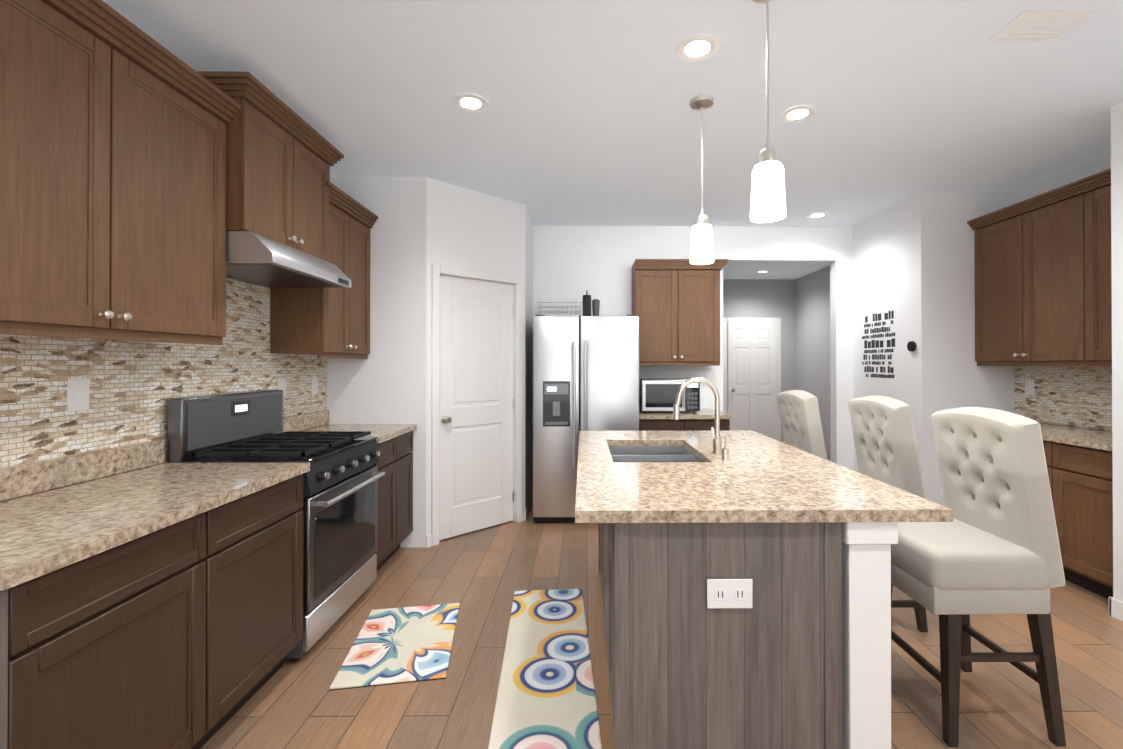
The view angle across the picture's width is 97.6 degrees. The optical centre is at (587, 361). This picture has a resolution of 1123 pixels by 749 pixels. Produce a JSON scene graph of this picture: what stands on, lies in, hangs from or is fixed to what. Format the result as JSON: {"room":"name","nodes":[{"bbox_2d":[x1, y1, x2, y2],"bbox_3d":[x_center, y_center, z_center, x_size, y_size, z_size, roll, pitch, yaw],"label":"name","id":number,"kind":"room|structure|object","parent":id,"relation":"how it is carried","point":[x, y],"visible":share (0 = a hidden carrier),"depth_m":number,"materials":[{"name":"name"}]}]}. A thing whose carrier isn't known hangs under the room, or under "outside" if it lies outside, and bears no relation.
{"room":"kitchen","nodes":[
{"label":"kitchen","id":0,"kind":"room"},
{"bbox_2d":[0,278,328,500],"bbox_3d":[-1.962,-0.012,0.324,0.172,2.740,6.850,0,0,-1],"label":"backsplash","id":1,"kind":"structure","parent":0,"point":[48,441],"depth_m":2.00,"materials":[{"name":"tile"}]},
{"bbox_2d":[67,379,88,411],"bbox_3d":[-1.907,0.126,1.839,0.008,0.120,0.080,0,0,-1],"label":"electrical outlet","id":2,"kind":"object","parent":1,"relation":"attached to","point":[77,394],"visible":1,"depth_m":1.83,"materials":[{"name":"white paint"}]},
{"bbox_2d":[0,0,240,344],"bbox_3d":[-1.741,-0.618,1.669,0.355,1.086,1.198,0,0,-1],"label":"upper cabinet","id":3,"kind":"object","parent":1,"relation":"attached to","point":[113,174],"visible":1,"depth_m":1.65,"materials":[{"name":"brown wood"}]},
{"bbox_2d":[196,71,343,261],"bbox_3d":[-1.714,-0.933,2.596,0.425,0.686,0.866,0,0,-1],"label":"upper cabinet","id":4,"kind":"object","parent":1,"relation":"attached to","point":[282,157],"visible":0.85,"depth_m":2.44,"materials":[{"name":"brown wood"}]},
{"bbox_2d":[277,378,285,396],"bbox_3d":[-1.919,0.167,3.079,0.008,0.120,0.080,0,0,-1],"label":"electrical outlet","id":5,"kind":"object","parent":1,"relation":"attached to","point":[281,383],"visible":0.75,"depth_m":3.08,"materials":[{"name":"white paint"}]},
{"bbox_2d":[226,231,350,287],"bbox_3d":[-1.676,-0.515,2.595,0.502,0.145,0.756,0,0,-1],"label":"range hood","id":6,"kind":"object","parent":1,"relation":"attached to","point":[255,258],"visible":0.75,"depth_m":2.43,"materials":[{"name":"silver metal"}]},
{"bbox_2d":[311,377,317,393],"bbox_3d":[-1.922,0.169,3.459,0.008,0.120,0.080,0,0,-1],"label":"electrical outlet","id":7,"kind":"object","parent":1,"relation":"attached to","point":[314,385],"visible":1,"depth_m":3.45,"materials":[{"name":"white paint"}]},
{"bbox_2d":[269,181,377,358],"bbox_3d":[-1.741,-0.545,3.277,0.385,1.056,0.711,0,0,-1],"label":"upper cabinet","id":8,"kind":"object","parent":1,"relation":"attached to","point":[331,323],"visible":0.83,"depth_m":3.15,"materials":[{"name":"brown wood"}]},
{"bbox_2d":[327,177,532,547],"bbox_3d":[-1.240,0.008,4.267,1.408,2.740,1.279,0,0,-1],"label":"wall","id":9,"kind":"structure","parent":0,"point":[426,233],"depth_m":3.64,"materials":[{"name":"paint"}]},
{"bbox_2d":[439,275,513,539],"bbox_3d":[-0.900,0.352,3.976,0.537,2.024,0.534,0,0,-1],"label":"pantry door","id":10,"kind":"structure","parent":9,"relation":"in","point":[476,491],"depth_m":3.96,"materials":[{"name":"white paint"}]},
{"bbox_2d":[102,0,1122,278],"bbox_3d":[1.099,-1.409,2.835,8.200,0.080,11.800,0,0,-1],"label":"ceiling","id":11,"kind":"structure","parent":0,"point":[588,116],"depth_m":2.52,"materials":[{"name":"paint"}]},
{"bbox_2d":[452,92,488,112],"bbox_3d":[-0.619,-1.365,2.599,0.190,0.010,0.190,0,0,-1],"label":"recessed light","id":12,"kind":"object","parent":11,"relation":"in","point":[470,102],"visible":1,"depth_m":2.59,"materials":[{"name":"white paint"}]},
{"bbox_2d":[676,33,719,61],"bbox_3d":[0.480,-1.368,2.149,0.190,0.010,0.190,0,0,-1],"label":"recessed light","id":13,"kind":"object","parent":11,"relation":"in","point":[698,47],"visible":1,"depth_m":2.14,"materials":[{"name":"white paint"}]},
{"bbox_2d":[690,95,713,264],"bbox_3d":[0.601,-0.945,2.588,0.128,0.849,0.128,0,0,-1],"label":"pendant light","id":14,"kind":"object","parent":11,"relation":"hanging from","point":[702,250],"visible":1,"depth_m":2.55,"materials":[{"name":"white glass"}]},
{"bbox_2d":[756,270,768,272],"bbox_3d":[2.617,-1.341,7.349,0.190,0.010,0.190,0,0,-1],"label":"recessed light","id":15,"kind":"object","parent":11,"relation":"in","point":[763,271],"visible":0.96,"depth_m":7.33,"materials":[{"name":"white paint"}]},
{"bbox_2d":[750,0,785,222],"bbox_3d":[0.659,-0.949,1.799,0.128,0.849,0.128,0,0,-1],"label":"pendant light","id":16,"kind":"object","parent":11,"relation":"hanging from","point":[768,204],"visible":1,"depth_m":1.76,"materials":[{"name":"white glass"}]},
{"bbox_2d":[779,104,816,122],"bbox_3d":[1.160,-1.365,2.716,0.190,0.010,0.190,0,0,-1],"label":"recessed light","id":17,"kind":"object","parent":11,"relation":"in","point":[797,113],"visible":1,"depth_m":2.71,"materials":[{"name":"white paint"}]},
{"bbox_2d":[806,212,828,218],"bbox_3d":[2.133,-1.355,4.565,0.190,0.010,0.190,0,0,-1],"label":"recessed light","id":18,"kind":"object","parent":11,"relation":"in","point":[815,215],"visible":0.98,"depth_m":4.55,"materials":[{"name":"white paint"}]},
{"bbox_2d":[987,10,1094,40],"bbox_3d":[1.847,-1.370,2.012,0.280,0.006,0.180,0,0,-1],"label":"ceiling vent","id":19,"kind":"object","parent":11,"relation":"in","point":[1034,25],"visible":1,"depth_m":2.00,"materials":[{"name":"white metal"}]},
{"bbox_2d":[200,459,1122,748],"bbox_3d":[1.099,1.401,2.821,8.200,0.060,11.800,0,0,-1],"label":"floor","id":20,"kind":"structure","parent":0,"point":[482,575],"depth_m":2.15,"materials":[{"name":"brown wood"}]},
{"bbox_2d":[0,463,309,748],"bbox_3d":[-1.581,0.908,1.622,0.673,0.912,1.168,0,0,-1],"label":"base cabinet","id":21,"kind":"object","parent":20,"relation":"on","point":[158,606],"visible":1,"depth_m":1.48,"materials":[{"name":"brown wood"}]},
{"bbox_2d":[167,390,384,661],"bbox_3d":[-1.551,0.769,2.589,0.702,1.200,0.752,0,0,-1],"label":"stove","id":22,"kind":"object","parent":20,"relation":"on","point":[341,477],"visible":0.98,"depth_m":2.45,"materials":[{"name":"silver metal"}]},
{"bbox_2d":[300,424,416,570],"bbox_3d":[-1.597,0.917,3.298,0.673,0.912,0.656,0,0,-1],"label":"base cabinet","id":23,"kind":"object","parent":20,"relation":"on","point":[394,442],"visible":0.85,"depth_m":3.31,"materials":[{"name":"brown wood"}]},
{"bbox_2d":[329,603,459,690],"bbox_3d":[-0.897,1.362,2.402,0.470,0.012,0.660,0,0,-10],"label":"rug","id":24,"kind":"object","parent":20,"relation":"on","point":[400,645],"visible":0.98,"depth_m":2.32,"materials":[{"name":"multicoloured fabric"}]},
{"bbox_2d":[488,589,601,748],"bbox_3d":[-0.180,1.361,2.149,0.400,0.012,1.560,0,0,-4],"label":"rug","id":25,"kind":"object","parent":20,"relation":"on","point":[546,697],"visible":0.95,"depth_m":2.09,"materials":[{"name":"multicoloured fabric"}]},
{"bbox_2d":[533,315,638,521],"bbox_3d":[-0.017,0.493,4.481,0.900,1.772,0.828,0,0,-1],"label":"refrigerator","id":26,"kind":"object","parent":20,"relation":"on","point":[585,373],"visible":0.77,"depth_m":4.13,"materials":[{"name":"silver metal"}]},
{"bbox_2d":[537,302,580,317],"bbox_3d":[-0.251,-0.455,4.403,0.376,0.120,0.306,0,0,-1],"label":"basket","id":27,"kind":"object","parent":26,"relation":"on","point":[539,311],"visible":0.77,"depth_m":4.25,"materials":[{"name":"silver metal"}]},
{"bbox_2d":[582,290,599,315],"bbox_3d":[0.030,-0.518,4.411,0.156,0.246,0.250,0,0,-1],"label":"decorative bottles","id":28,"kind":"object","parent":26,"relation":"on","point":[586,301],"visible":0.9,"depth_m":4.30},
{"bbox_2d":[639,408,730,430],"bbox_3d":[0.843,0.924,4.592,0.800,0.912,0.655,0,0,-1],"label":"base cabinet","id":29,"kind":"object","parent":20,"relation":"on","point":[702,419],"visible":0.15,"depth_m":4.29,"materials":[{"name":"brown wood"}]},
{"bbox_2d":[639,378,699,412],"bbox_3d":[0.747,0.316,4.600,0.530,0.300,0.407,0,0,-1],"label":"microwave","id":30,"kind":"object","parent":29,"relation":"on","point":[657,394],"visible":0.96,"depth_m":4.42,"materials":[{"name":"silver metal"}]},
{"bbox_2d":[598,442,897,748],"bbox_3d":[0.491,0.930,2.378,0.914,0.875,1.750,0,0,-1],"label":"kitchen island","id":31,"kind":"object","parent":20,"relation":"on","point":[746,584],"depth_m":1.52,"materials":[{"name":"grey wood"}]},
{"bbox_2d":[575,431,778,525],"bbox_3d":[0.258,0.474,2.378,0.610,0.037,1.780,0,0,-1],"label":"island countertop","id":32,"kind":"structure","parent":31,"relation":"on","point":[609,492],"depth_m":1.72,"materials":[{"name":"beige stone"}]},
{"bbox_2d":[675,430,952,521],"bbox_3d":[0.833,0.474,2.383,0.540,0.037,1.780,0,0,-1],"label":"island countertop","id":33,"kind":"structure","parent":31,"relation":"on","point":[804,487],"depth_m":1.79,"materials":[{"name":"beige stone"}]},
{"bbox_2d":[777,390,826,459],"bbox_3d":[1.302,0.783,3.326,0.484,1.180,0.452,0,0,-1],"label":"bar stool","id":34,"kind":"object","parent":20,"relation":"on","point":[800,418],"visible":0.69,"depth_m":3.19,"materials":[{"name":"fabric"}]},
{"bbox_2d":[848,395,927,631],"bbox_3d":[1.487,0.780,2.708,0.484,1.180,0.452,0,0,-1],"label":"bar stool","id":35,"kind":"object","parent":20,"relation":"on","point":[885,439],"visible":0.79,"depth_m":2.58,"materials":[{"name":"fabric"}]},
{"bbox_2d":[891,407,1065,746],"bbox_3d":[1.464,0.776,1.968,0.484,1.180,0.452,0,0,-1],"label":"bar stool","id":36,"kind":"object","parent":20,"relation":"on","point":[993,547],"visible":0.98,"depth_m":1.77,"materials":[{"name":"fabric"}]},
{"bbox_2d":[1043,442,1112,598],"bbox_3d":[3.169,0.933,2.892,0.529,0.875,0.494,0,0,-1],"label":"base cabinet","id":37,"kind":"object","parent":20,"relation":"on","point":[1079,462],"depth_m":2.89,"materials":[{"name":"brown wood"}]},
{"bbox_2d":[1038,422,1111,453],"bbox_3d":[3.153,0.479,3.295,0.555,0.037,1.296,0,0,-1],"label":"countertop","id":38,"kind":"structure","parent":37,"relation":"on","point":[1068,435],"depth_m":3.04,"materials":[{"name":"beige stone"}]},
{"bbox_2d":[533,226,852,469],"bbox_3d":[1.059,0.011,4.982,3.220,2.740,0.132,0,0,-1],"label":"wall","id":39,"kind":"structure","parent":0,"point":[572,263],"depth_m":4.93,"materials":[{"name":"paint"}]},
{"bbox_2d":[632,259,727,365],"bbox_3d":[0.869,-0.453,4.734,0.855,0.986,0.385,0,0,-1],"label":"upper cabinet","id":40,"kind":"object","parent":39,"relation":"attached to","point":[676,306],"visible":0.98,"depth_m":4.60,"materials":[{"name":"brown wood"}]},
{"bbox_2d":[714,372,720,383],"bbox_3d":[1.304,0.171,4.926,0.070,0.120,0.008,0,0,-1],"label":"light switch","id":41,"kind":"object","parent":39,"relation":"attached to","point":[717,377],"visible":1,"depth_m":4.92,"materials":[{"name":"white paint"}]},
{"bbox_2d":[723,262,830,460],"bbox_3d":[2.333,0.012,5.063,2.190,2.740,0.005,0,0,-1],"label":"wall","id":42,"kind":"structure","parent":0,"point":[797,310],"depth_m":5.04,"materials":[{"name":"grey paint"}]},
{"bbox_2d":[727,322,776,439],"bbox_3d":[2.686,0.373,7.980,0.802,2.024,0.112,0,0,-1],"label":"hall door","id":43,"kind":"structure","parent":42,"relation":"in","point":[752,374],"depth_m":8.00,"materials":[{"name":"white paint"}]},
{"bbox_2d":[853,192,1014,506],"bbox_3d":[3.107,0.009,4.501,0.892,2.740,1.132,0,0,-1],"label":"wall block","id":44,"kind":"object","parent":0,"point":[914,263],"visible":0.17,"depth_m":3.95,"materials":[{"name":"paint"}]},
{"bbox_2d":[862,311,894,377],"bbox_3d":[2.672,-0.148,4.530,0.001,0.595,0.508,0,0,-1],"label":"decal","id":45,"kind":"object","parent":44,"relation":"attached to","point":[875,343],"visible":1,"depth_m":4.52,"materials":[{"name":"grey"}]},
{"bbox_2d":[907,341,915,350],"bbox_3d":[2.664,-0.123,4.043,0.025,0.084,0.084,0,0,-1],"label":"thermostat","id":46,"kind":"object","parent":44,"relation":"attached to","point":[911,345],"visible":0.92,"depth_m":4.03,"materials":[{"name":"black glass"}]},
{"bbox_2d":[1014,154,1111,431],"bbox_3d":[3.499,0.003,3.240,0.132,2.740,1.420,0,0,-1],"label":"wall","id":47,"kind":"structure","parent":0,"point":[1077,396],"depth_m":3.52,"materials":[{"name":"paint"}]},
{"bbox_2d":[971,188,1070,363],"bbox_3d":[3.269,-0.544,3.487,0.320,1.095,0.925,0,0,-1],"label":"upper cabinet","id":48,"kind":"object","parent":47,"relation":"attached to","point":[1043,287],"depth_m":3.49,"materials":[{"name":"brown wood"}]},
{"bbox_2d":[1025,379,1034,394],"bbox_3d":[3.425,0.196,3.809,0.008,0.120,0.080,0,0,-1],"label":"electrical outlet","id":49,"kind":"object","parent":47,"relation":"attached to","point":[1029,386],"visible":1,"depth_m":3.81,"materials":[{"name":"white plastic"}]},
{"bbox_2d":[1071,176,1111,363],"bbox_3d":[3.275,-0.547,2.900,0.320,1.095,0.493,0,0,-1],"label":"upper cabinet","id":50,"kind":"object","parent":47,"relation":"attached to","point":[1091,280],"depth_m":3.04,"materials":[{"name":"brown wood"}]},
{"bbox_2d":[1109,102,1122,621],"bbox_3d":[3.216,-0.015,-0.196,0.762,2.740,5.712,0,0,-1],"label":"wall","id":51,"kind":"structure","parent":0,"point":[1116,605],"depth_m":2.62,"materials":[{"name":"paint"}]}
]}

